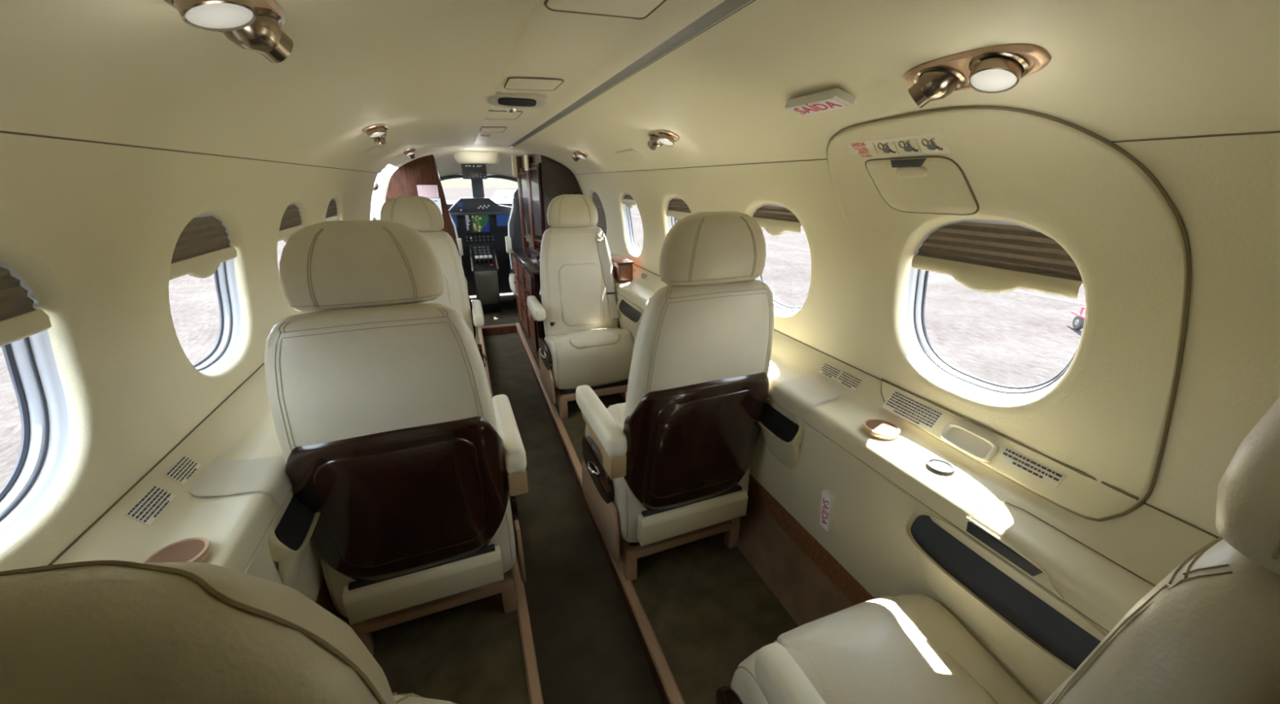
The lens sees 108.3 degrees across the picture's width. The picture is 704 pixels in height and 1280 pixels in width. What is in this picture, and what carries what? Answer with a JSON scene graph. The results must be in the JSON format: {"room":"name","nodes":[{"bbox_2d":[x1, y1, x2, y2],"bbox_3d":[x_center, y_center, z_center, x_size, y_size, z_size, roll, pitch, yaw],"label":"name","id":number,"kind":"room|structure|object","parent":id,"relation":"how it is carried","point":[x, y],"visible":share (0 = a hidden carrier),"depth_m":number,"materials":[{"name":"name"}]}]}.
{"room":"aircraft cabin","nodes":[
{"label":"aircraft cabin","id":0,"kind":"room"},
{"bbox_2d":[0,130,377,572],"bbox_3d":[-0.941,-0.176,1.081,0.141,0.567,4.170,-7,21,-19],"label":"wall","id":1,"kind":"structure","parent":0,"point":[93,228],"depth_m":0.74,"materials":[{"name":"beige plastic"}]},
{"bbox_2d":[0,259,69,540],"bbox_3d":[-0.772,0.068,0.504,0.091,0.345,0.343,-7,21,-19],"label":"window","id":2,"kind":"structure","parent":1,"relation":"in","point":[30,362],"depth_m":0.64,"materials":[{"name":"grey plastic"}]},
{"bbox_2d":[0,266,51,346],"bbox_3d":[-0.748,-0.026,0.479,0.033,0.139,0.319,-7,21,-19],"label":"window shade","id":3,"kind":"object","parent":2,"relation":"attached to","point":[19,320],"visible":1,"depth_m":0.59,"materials":[{"name":"fabric"}]},
{"bbox_2d":[48,363,324,602],"bbox_3d":[-0.893,0.279,1.268,0.195,0.474,4.170,-7,21,-19],"label":"ledge","id":4,"kind":"object","parent":1,"relation":"attached to","point":[223,496],"visible":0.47,"depth_m":0.84,"materials":[{"name":"beige plastic"}]},
{"bbox_2d":[127,486,171,523],"bbox_3d":[-0.796,0.249,0.755,0.019,0.026,0.076,-7,21,-19],"label":"air vent","id":5,"kind":"object","parent":4,"relation":"on","point":[145,504],"depth_m":0.75,"materials":[{"name":"grey plastic"}]},
{"bbox_2d":[166,456,197,482],"bbox_3d":[-0.833,0.215,0.845,0.018,0.024,0.061,-7,21,-19],"label":"air vent","id":6,"kind":"object","parent":4,"relation":"on","point":[179,468],"depth_m":0.84,"materials":[{"name":"grey plastic"}]},
{"bbox_2d":[193,213,241,373],"bbox_3d":[-0.984,-0.130,1.041,0.091,0.345,0.343,-7,21,-19],"label":"window","id":7,"kind":"structure","parent":1,"relation":"in","point":[230,316],"depth_m":1.18,"materials":[{"name":"grey plastic"}]},
{"bbox_2d":[168,216,236,280],"bbox_3d":[-0.959,-0.229,1.015,0.030,0.129,0.312,-7,21,-19],"label":"window shade","id":8,"kind":"object","parent":7,"relation":"attached to","point":[202,245],"visible":0.91,"depth_m":1.01,"materials":[{"name":"fabric"}]},
{"bbox_2d":[277,204,304,242],"bbox_3d":[-1.167,-0.426,1.542,0.029,0.124,0.308,-7,21,-19],"label":"window shade","id":9,"kind":"object","parent":1,"relation":"attached to","point":[291,223],"visible":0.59,"depth_m":1.54,"materials":[{"name":"fabric"}]},
{"bbox_2d":[289,202,302,224],"bbox_3d":[-1.193,-0.325,1.569,0.091,0.345,0.343,-7,21,-19],"label":"window","id":10,"kind":"structure","parent":1,"relation":"in","point":[291,203],"depth_m":1.63,"materials":[{"name":"grey plastic"}]},
{"bbox_2d":[324,199,340,221],"bbox_3d":[-1.361,-0.608,2.034,0.029,0.124,0.308,-7,21,-19],"label":"window shade","id":11,"kind":"object","parent":1,"relation":"attached to","point":[331,212],"visible":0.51,"depth_m":2.06,"materials":[{"name":"fabric"}]},
{"bbox_2d":[332,197,337,214],"bbox_3d":[-1.387,-0.507,2.062,0.091,0.345,0.343,-7,21,-19],"label":"window","id":12,"kind":"structure","parent":1,"relation":"in","point":[335,200],"depth_m":2.13,"materials":[{"name":"grey"}]},
{"bbox_2d":[389,143,534,177],"bbox_3d":[-1.329,-1.517,3.849,1.200,0.299,1.720,-7,21,-19],"label":"ceiling","id":13,"kind":"structure","parent":0,"point":[496,157],"depth_m":3.70,"materials":[{"name":"beige plastic"}]},
{"bbox_2d":[461,164,487,179],"bbox_3d":[-1.431,-1.571,3.984,0.196,0.150,0.215,-7,21,-19],"label":"panel","id":14,"kind":"object","parent":13,"relation":"attached to","point":[469,171],"visible":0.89,"depth_m":3.92,"materials":[{"name":"grey plastic"}]},
{"bbox_2d":[446,203,512,296],"bbox_3d":[-1.510,-1.141,4.507,1.320,1.420,1.120,-7,21,-19],"label":"wall","id":15,"kind":"structure","parent":0,"point":[502,256],"depth_m":5.16,"materials":[{"name":"black plastic"}]},
{"bbox_2d":[440,174,517,197],"bbox_3d":[-1.634,-1.641,4.681,1.056,0.318,0.084,-7,21,-19],"label":"trim","id":16,"kind":"structure","parent":15,"relation":"attached to","point":[477,188],"depth_m":4.66,"materials":[{"name":"grey plastic"}]},
{"bbox_2d":[448,197,513,251],"bbox_3d":[-1.613,-1.291,4.655,1.120,0.500,0.350,-7,21,-19],"label":"panel","id":17,"kind":"object","parent":15,"relation":"attached to","point":[477,220],"visible":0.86,"depth_m":4.53,"materials":[{"name":"black plastic"}]},
{"bbox_2d":[328,294,853,703],"bbox_3d":[-0.612,0.322,2.463,1.256,0.290,6.050,-7,21,-19],"label":"floor","id":18,"kind":"structure","parent":0,"point":[708,606],"depth_m":1.40,"materials":[{"name":"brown carpet"}]},
{"bbox_2d":[0,560,456,703],"bbox_3d":[-0.275,0.533,0.445,0.502,1.092,0.451,-7,21,-19],"label":"seat","id":19,"kind":"object","parent":18,"relation":"on","point":[93,632],"visible":1,"depth_m":0.14,"materials":[{"name":"beige leather"}]},
{"bbox_2d":[315,577,331,611],"bbox_3d":[-0.873,0.532,1.369,0.008,0.083,4.170,-7,21,-19],"label":"baseboard","id":20,"kind":"structure","parent":18,"relation":"on","point":[323,600],"depth_m":1.15,"materials":[{"name":"brown wood"}]},
{"bbox_2d":[264,219,528,656],"bbox_3d":[-0.590,0.219,1.241,0.499,1.130,0.540,-8,22,-21],"label":"seat","id":21,"kind":"object","parent":18,"relation":"on","point":[389,428],"visible":0.98,"depth_m":0.96,"materials":[{"name":"beige leather"}]},
{"bbox_2d":[320,497,515,617],"bbox_3d":[-0.629,0.459,1.365,0.452,0.299,0.449,-8,22,-21],"label":"seat cushion","id":22,"kind":"object","parent":21,"relation":"on","point":[501,537],"depth_m":1.19,"materials":[{"name":"leather"}]},
{"bbox_2d":[385,154,460,257],"bbox_3d":[-1.659,-0.794,3.586,0.505,1.367,0.041,-7,21,-19],"label":"wall","id":23,"kind":"structure","parent":18,"relation":"on","point":[420,176],"depth_m":3.41,"materials":[{"name":"brown wood"}]},
{"bbox_2d":[370,148,463,220],"bbox_3d":[-1.715,-0.828,3.541,0.849,1.722,0.060,-7,21,-19],"label":"door frame","id":24,"kind":"structure","parent":23,"relation":"in","point":[378,193],"depth_m":3.34,"materials":[{"name":"white paint"}]},
{"bbox_2d":[417,186,436,197],"bbox_3d":[-1.583,-1.197,3.450,0.128,0.076,0.001,-7,21,-19],"label":"print","id":25,"kind":"object","parent":23,"relation":"on","point":[423,191],"depth_m":3.45,"materials":[{"name":"pink"}]},
{"bbox_2d":[380,195,487,368],"bbox_3d":[-1.047,-0.179,2.314,0.499,1.134,0.525,-7,21,-19],"label":"seat","id":26,"kind":"object","parent":18,"relation":"on","point":[422,215],"visible":0.32,"depth_m":2.31,"materials":[{"name":"beige leather"}]},
{"bbox_2d":[448,213,467,289],"bbox_3d":[-1.834,-0.878,4.186,0.450,1.147,0.630,-7,21,-19],"label":"seat","id":27,"kind":"object","parent":18,"relation":"on","point":[459,241],"visible":0.13,"depth_m":3.96,"materials":[{"name":"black leather"}]},
{"bbox_2d":[468,243,501,313],"bbox_3d":[-1.508,-0.719,4.520,0.236,0.620,0.432,-7,21,-19],"label":"pedestal","id":28,"kind":"object","parent":18,"relation":"on","point":[484,264],"visible":1,"depth_m":4.38,"materials":[{"name":"black plastic"}]},
{"bbox_2d":[481,323,515,328],"bbox_3d":[-1.252,-0.230,4.100,0.300,0.017,0.020,-7,21,-19],"label":"trim","id":29,"kind":"structure","parent":18,"relation":"on","point":[514,324],"depth_m":4.09,"materials":[{"name":"brown metal"}]},
{"bbox_2d":[477,326,543,703],"bbox_3d":[-0.559,0.575,1.907,0.032,0.017,4.870,-7,21,-19],"label":"trim","id":30,"kind":"structure","parent":18,"relation":"attached to","point":[535,693],"depth_m":1.30,"materials":[{"name":"brown wood"}]},
{"bbox_2d":[505,188,527,308],"bbox_3d":[-1.074,-0.975,4.450,0.450,1.147,0.630,-7,21,-19],"label":"seat","id":31,"kind":"object","parent":18,"relation":"on","point":[513,240],"visible":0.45,"depth_m":4.10,"materials":[{"name":"black leather"}]},
{"bbox_2d":[507,263,512,275],"bbox_3d":[-1.083,-0.802,4.585,0.420,0.130,0.500,-7,21,-19],"label":"seat cushion","id":32,"kind":"object","parent":31,"relation":"on","point":[510,271],"depth_m":4.47,"materials":[{"name":"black leather"}]},
{"bbox_2d":[510,153,582,358],"bbox_3d":[-0.668,-0.795,3.597,0.580,1.398,1.190,-7,21,-19],"label":"cabinet","id":33,"kind":"object","parent":18,"relation":"on","point":[541,179],"visible":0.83,"depth_m":3.53,"materials":[{"name":"brown wood"}]},
{"bbox_2d":[510,248,540,275],"bbox_3d":[-0.730,-0.727,3.598,0.430,0.023,1.190,-7,21,-19],"label":"countertop","id":34,"kind":"structure","parent":33,"relation":"on","point":[529,258],"depth_m":3.55,"materials":[{"name":"black stone"}]},
{"bbox_2d":[526,194,634,419],"bbox_3d":[-0.338,-0.270,2.560,0.499,1.134,0.525,-8,22,-20],"label":"seat","id":35,"kind":"object","parent":18,"relation":"on","point":[584,344],"visible":0.96,"depth_m":2.51,"materials":[{"name":"beige leather"}]},
{"bbox_2d":[544,328,634,389],"bbox_3d":[-0.284,0.009,2.585,0.452,0.299,0.349,-8,22,-20],"label":"seat cushion","id":36,"kind":"object","parent":35,"relation":"on","point":[597,358],"depth_m":2.44,"materials":[{"name":"leather"}]},
{"bbox_2d":[515,323,684,703],"bbox_3d":[-0.255,0.536,2.012,0.032,0.017,4.870,-7,21,-19],"label":"trim","id":37,"kind":"structure","parent":18,"relation":"attached to","point":[670,687],"depth_m":1.39,"materials":[{"name":"brown wood"}]},
{"bbox_2d":[575,211,773,581],"bbox_3d":[0.076,0.135,1.463,0.499,1.134,0.545,-8,22,-21],"label":"seat","id":38,"kind":"object","parent":18,"relation":"on","point":[666,467],"visible":1,"depth_m":1.22,"materials":[{"name":"beige leather"}]},
{"bbox_2d":[585,408,749,542],"bbox_3d":[0.080,0.370,1.606,0.452,0.299,0.449,-8,22,-21],"label":"seat cushion","id":39,"kind":"object","parent":38,"relation":"on","point":[629,504],"depth_m":1.38,"materials":[{"name":"leather"}]},
{"bbox_2d":[747,474,874,605],"bbox_3d":[0.270,0.353,1.857,0.008,0.083,4.350,-7,21,-19],"label":"baseboard","id":40,"kind":"structure","parent":18,"relation":"on","point":[847,585],"depth_m":1.31,"materials":[{"name":"brown wood"}]},
{"bbox_2d":[715,398,1279,703],"bbox_3d":[0.427,0.442,0.630,0.491,1.134,0.507,-7,21,-19],"label":"seat","id":41,"kind":"object","parent":18,"relation":"on","point":[1208,633],"visible":1,"depth_m":0.32,"materials":[{"name":"beige leather"}]},
{"bbox_2d":[730,594,1038,703],"bbox_3d":[0.427,0.677,0.775,0.452,0.299,0.384,-7,21,-19],"label":"seat cushion","id":42,"kind":"object","parent":41,"relation":"on","point":[903,649],"depth_m":0.79,"materials":[{"name":"leather"}]},
{"bbox_2d":[0,0,1279,174],"bbox_3d":[-0.332,-0.643,1.302,1.280,0.205,4.440,-7,21,-19],"label":"ceiling","id":43,"kind":"structure","parent":0,"point":[122,72],"depth_m":0.66,"materials":[{"name":"beige plastic"}]},
{"bbox_2d":[163,0,293,63],"bbox_3d":[-0.446,-0.368,0.501,0.086,0.068,0.211,-6,21,-16],"label":"light","id":44,"kind":"object","parent":43,"relation":"attached to","point":[253,25],"visible":1,"depth_m":0.51,"materials":[{"name":"brown metal"}]},
{"bbox_2d":[361,123,388,144],"bbox_3d":[-0.913,-0.758,1.599,0.079,0.064,0.196,-6,21,-16],"label":"light","id":45,"kind":"object","parent":43,"relation":"attached to","point":[378,132],"visible":0.99,"depth_m":1.55,"materials":[{"name":"brown metal"}]},
{"bbox_2d":[401,147,416,159],"bbox_3d":[-1.347,-1.166,2.698,0.079,0.066,0.196,-6,21,-16],"label":"light","id":46,"kind":"object","parent":43,"relation":"attached to","point":[411,152],"visible":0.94,"depth_m":2.65,"materials":[{"name":"brown metal"}]},
{"bbox_2d":[572,150,588,161],"bbox_3d":[-0.339,-1.123,2.635,0.076,0.065,0.196,-8,22,-21],"label":"light","id":47,"kind":"object","parent":43,"relation":"attached to","point":[578,154],"visible":0.99,"depth_m":2.59,"materials":[{"name":"brown metal"}]},
{"bbox_2d":[474,0,724,146],"bbox_3d":[-0.252,-0.695,1.207,0.225,0.032,4.250,-7,21,-19],"label":"ceiling panel","id":48,"kind":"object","parent":43,"relation":"attached to","point":[565,50],"depth_m":0.85,"materials":[{"name":"beige plastic"}]},
{"bbox_2d":[480,134,490,137],"bbox_3d":[-0.827,-1.157,2.475,0.054,0.011,0.054,-7,21,-19],"label":"smoke detector","id":49,"kind":"object","parent":48,"relation":"attached to","point":[482,135],"visible":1,"depth_m":2.46,"materials":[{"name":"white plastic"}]},
{"bbox_2d":[505,107,517,112],"bbox_3d":[-0.412,-0.782,1.481,0.048,0.026,0.048,-7,21,-19],"label":"spotlight","id":50,"kind":"object","parent":48,"relation":"attached to","point":[508,109],"visible":0.37,"depth_m":1.47,"materials":[{"name":"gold metal"}]},
{"bbox_2d":[484,91,547,108],"bbox_3d":[-0.358,-0.741,1.339,0.176,0.056,0.070,-7,21,-19],"label":"outlet","id":51,"kind":"object","parent":48,"relation":"attached to","point":[520,100],"visible":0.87,"depth_m":1.33,"materials":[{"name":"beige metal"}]},
{"bbox_2d":[497,97,536,106],"bbox_3d":[-0.355,-0.724,1.337,0.108,0.005,0.034,-7,-3,-19],"label":"grille","id":52,"kind":"object","parent":51,"relation":"attached to","point":[503,101],"depth_m":1.33,"materials":[{"name":"black plastic"}]},
{"bbox_2d":[615,149,646,161],"bbox_3d":[-0.045,-0.899,2.117,0.070,0.042,0.250,-7,21,-19],"label":"panel","id":53,"kind":"object","parent":43,"relation":"attached to","point":[630,155],"visible":0.98,"depth_m":2.10,"materials":[{"name":"beige plastic"}]},
{"bbox_2d":[509,0,755,146],"bbox_3d":[-0.132,-0.699,1.253,0.040,0.005,4.250,-7,21,-19],"label":"trim","id":54,"kind":"structure","parent":43,"relation":"attached to","point":[726,7],"depth_m":0.83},
{"bbox_2d":[647,129,679,150],"bbox_3d":[0.080,-0.738,1.601,0.076,0.065,0.196,-8,22,-21],"label":"light","id":55,"kind":"object","parent":43,"relation":"attached to","point":[658,138],"visible":1,"depth_m":1.56,"materials":[{"name":"brown metal"}]},
{"bbox_2d":[785,88,855,115],"bbox_3d":[0.345,-0.483,0.896,0.050,0.027,0.144,-7,21,-19],"label":"exit sign","id":56,"kind":"object","parent":43,"relation":"attached to","point":[836,98],"visible":1,"depth_m":0.87,"materials":[{"name":"white plastic"}]},
{"bbox_2d":[905,43,1049,108],"bbox_3d":[0.459,-0.385,0.647,0.074,0.064,0.192,-8,22,-21],"label":"light","id":57,"kind":"object","parent":43,"relation":"attached to","point":[998,68],"visible":1,"depth_m":0.62,"materials":[{"name":"brown metal"}]},
{"bbox_2d":[573,130,1279,537],"bbox_3d":[0.319,-0.392,1.666,0.141,0.567,4.465,-7,21,-19],"label":"wall","id":58,"kind":"structure","parent":0,"point":[1224,189],"depth_m":0.64,"materials":[{"name":"beige plastic"}]},
{"bbox_2d":[622,194,641,255],"bbox_3d":[-0.028,-0.748,2.714,0.091,0.345,0.343,-7,21,-19],"label":"window","id":59,"kind":"structure","parent":58,"relation":"in","point":[627,212],"depth_m":2.86,"materials":[{"name":"grey plastic"}]},
{"bbox_2d":[622,195,635,208],"bbox_3d":[-0.060,-0.864,2.658,0.016,0.074,0.233,-7,21,-19],"label":"window shade","id":60,"kind":"object","parent":59,"relation":"attached to","point":[628,200],"visible":0.88,"depth_m":2.65,"materials":[{"name":"fabric"}]},
{"bbox_2d":[666,197,680,231],"bbox_3d":[0.205,-0.530,2.124,0.091,0.345,0.343,-7,21,-19],"label":"window","id":61,"kind":"structure","parent":58,"relation":"in","point":[671,220],"depth_m":2.24,"materials":[{"name":"grey"}]},
{"bbox_2d":[666,198,692,221],"bbox_3d":[0.176,-0.633,2.075,0.024,0.104,0.288,-7,21,-19],"label":"window shade","id":62,"kind":"object","parent":61,"relation":"attached to","point":[678,209],"visible":0.81,"depth_m":2.08,"materials":[{"name":"fabric"}]},
{"bbox_2d":[751,204,802,314],"bbox_3d":[0.451,-0.300,1.500,0.091,0.345,0.343,-7,21,-19],"label":"window","id":63,"kind":"structure","parent":58,"relation":"in","point":[779,307],"depth_m":1.54,"materials":[{"name":"grey plastic"}]},
{"bbox_2d":[751,205,804,235],"bbox_3d":[0.421,-0.410,1.447,0.020,0.089,0.265,-7,21,-19],"label":"window shade","id":64,"kind":"object","parent":63,"relation":"attached to","point":[775,220],"visible":0.91,"depth_m":1.43,"materials":[{"name":"fabric"}]},
{"bbox_2d":[610,253,1219,703],"bbox_3d":[0.290,0.094,1.769,0.195,0.474,4.350,-7,21,-19],"label":"ledge","id":65,"kind":"object","parent":58,"relation":"attached to","point":[1040,584],"visible":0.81,"depth_m":0.88,"materials":[{"name":"beige plastic"}]},
{"bbox_2d":[610,254,633,281],"bbox_3d":[-0.132,-0.502,2.752,0.094,0.113,0.306,-7,21,-19],"label":"box","id":66,"kind":"object","parent":65,"relation":"on","point":[622,267],"visible":0.7,"depth_m":2.63,"materials":[{"name":"brown wood"}]},
{"bbox_2d":[819,489,835,532],"bbox_3d":[0.480,0.406,1.182,0.026,0.113,0.033,-7,21,-19],"label":"exit sign","id":67,"kind":"object","parent":65,"relation":"attached to","point":[828,500],"visible":1,"depth_m":1.17,"materials":[{"name":"white plastic"}]},
{"bbox_2d":[821,364,839,377],"bbox_3d":[0.529,0.054,1.289,0.017,0.023,0.061,-7,21,-19],"label":"air vent","id":68,"kind":"object","parent":65,"relation":"on","point":[828,371],"depth_m":1.29,"materials":[{"name":"grey plastic"}]},
{"bbox_2d":[839,371,861,387],"bbox_3d":[0.554,0.076,1.226,0.018,0.025,0.063,-7,21,-19],"label":"air vent","id":69,"kind":"object","parent":65,"relation":"on","point":[846,379],"depth_m":1.23,"materials":[{"name":"grey plastic"}]},
{"bbox_2d":[826,105,1191,521],"bbox_3d":[0.589,-0.113,0.895,0.207,0.635,0.682,-7,21,-19],"label":"door","id":70,"kind":"structure","parent":58,"relation":"in","point":[1091,446],"depth_m":0.76,"materials":[{"name":"beige plastic"}]},
{"bbox_2d":[885,391,942,427],"bbox_3d":[0.619,0.132,1.055,0.026,0.035,0.122,-7,21,-19],"label":"air vent","id":71,"kind":"object","parent":70,"relation":"attached to","point":[919,411],"depth_m":1.05,"materials":[{"name":"grey plastic"}]},
{"bbox_2d":[905,219,1077,399],"bbox_3d":[0.681,-0.086,0.919,0.091,0.345,0.343,-7,21,-19],"label":"window","id":72,"kind":"structure","parent":70,"relation":"attached to","point":[921,344],"depth_m":1.03,"materials":[{"name":"grey plastic"}]},
{"bbox_2d":[911,222,1083,299],"bbox_3d":[0.655,-0.177,0.875,0.030,0.129,0.312,-7,21,-19],"label":"window shade","id":73,"kind":"object","parent":72,"relation":"attached to","point":[988,258],"visible":0.98,"depth_m":0.85,"materials":[{"name":"fabric"}]},
{"bbox_2d":[1002,448,1062,481],"bbox_3d":[0.707,0.207,0.839,0.013,0.017,0.092,-7,21,-19],"label":"air vent","id":74,"kind":"object","parent":70,"relation":"on","point":[1028,465],"depth_m":0.84,"materials":[{"name":"grey plastic"}]},
{"label":"outside","id":75,"kind":"structure","parent":0,"visible":0},
{"bbox_2d":[385,175,517,188],"bbox_3d":[-87.008,-81.615,220.839,320.000,5.350,42.000,-7,21,-19],"label":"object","id":76,"kind":"object","parent":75,"point":[459,182],"visible":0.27,"depth_m":208.06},
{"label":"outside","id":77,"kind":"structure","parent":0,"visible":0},
{"bbox_2d":[0,187,1085,490],"bbox_3d":[-51.925,-46.323,132.908,600.000,0.004,540.000,-7,21,-19],"label":"ground","id":78,"kind":"structure","parent":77,"point":[1019,337],"depth_m":9.06,"materials":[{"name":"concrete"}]},
{"bbox_2d":[489,190,515,203],"bbox_3d":[-8.667,-10.163,31.011,7.928,2.700,7.987,-11,23,-27],"label":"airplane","id":79,"kind":"object","parent":78,"relation":"on","point":[500,196],"visible":0.1,"depth_m":29.95,"materials":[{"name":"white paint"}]},
{"bbox_2d":[1071,306,1085,329],"bbox_3d":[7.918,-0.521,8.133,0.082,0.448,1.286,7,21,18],"label":"airplane","id":80,"kind":"object","parent":78,"relation":"on","point":[1078,321],"visible":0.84,"depth_m":8.41,"materials":[{"name":"red paint"}]},
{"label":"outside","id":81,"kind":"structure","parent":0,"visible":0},
{"bbox_2d":[383,200,457,204],"bbox_3d":[-23.442,-19.710,60.766,320.000,0.010,16.000,-7,21,-19],"label":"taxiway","id":82,"kind":"structure","parent":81,"point":[448,202],"depth_m":61.43,"materials":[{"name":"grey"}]},
{"bbox_3d":[-0.278,-0.981,3.347,0.091,0.345,0.343,-7,21,-19],"label":"window","id":83,"kind":"structure","parent":0,"visible":0},
{"bbox_2d":[592,192,606,236],"bbox_3d":[-0.292,-0.988,3.339,0.055,0.313,0.335,-7,21,-19],"label":"window shade","id":84,"kind":"object","parent":83,"relation":"attached to","point":[602,223],"visible":0.57,"depth_m":3.34,"materials":[{"name":"fabric"}]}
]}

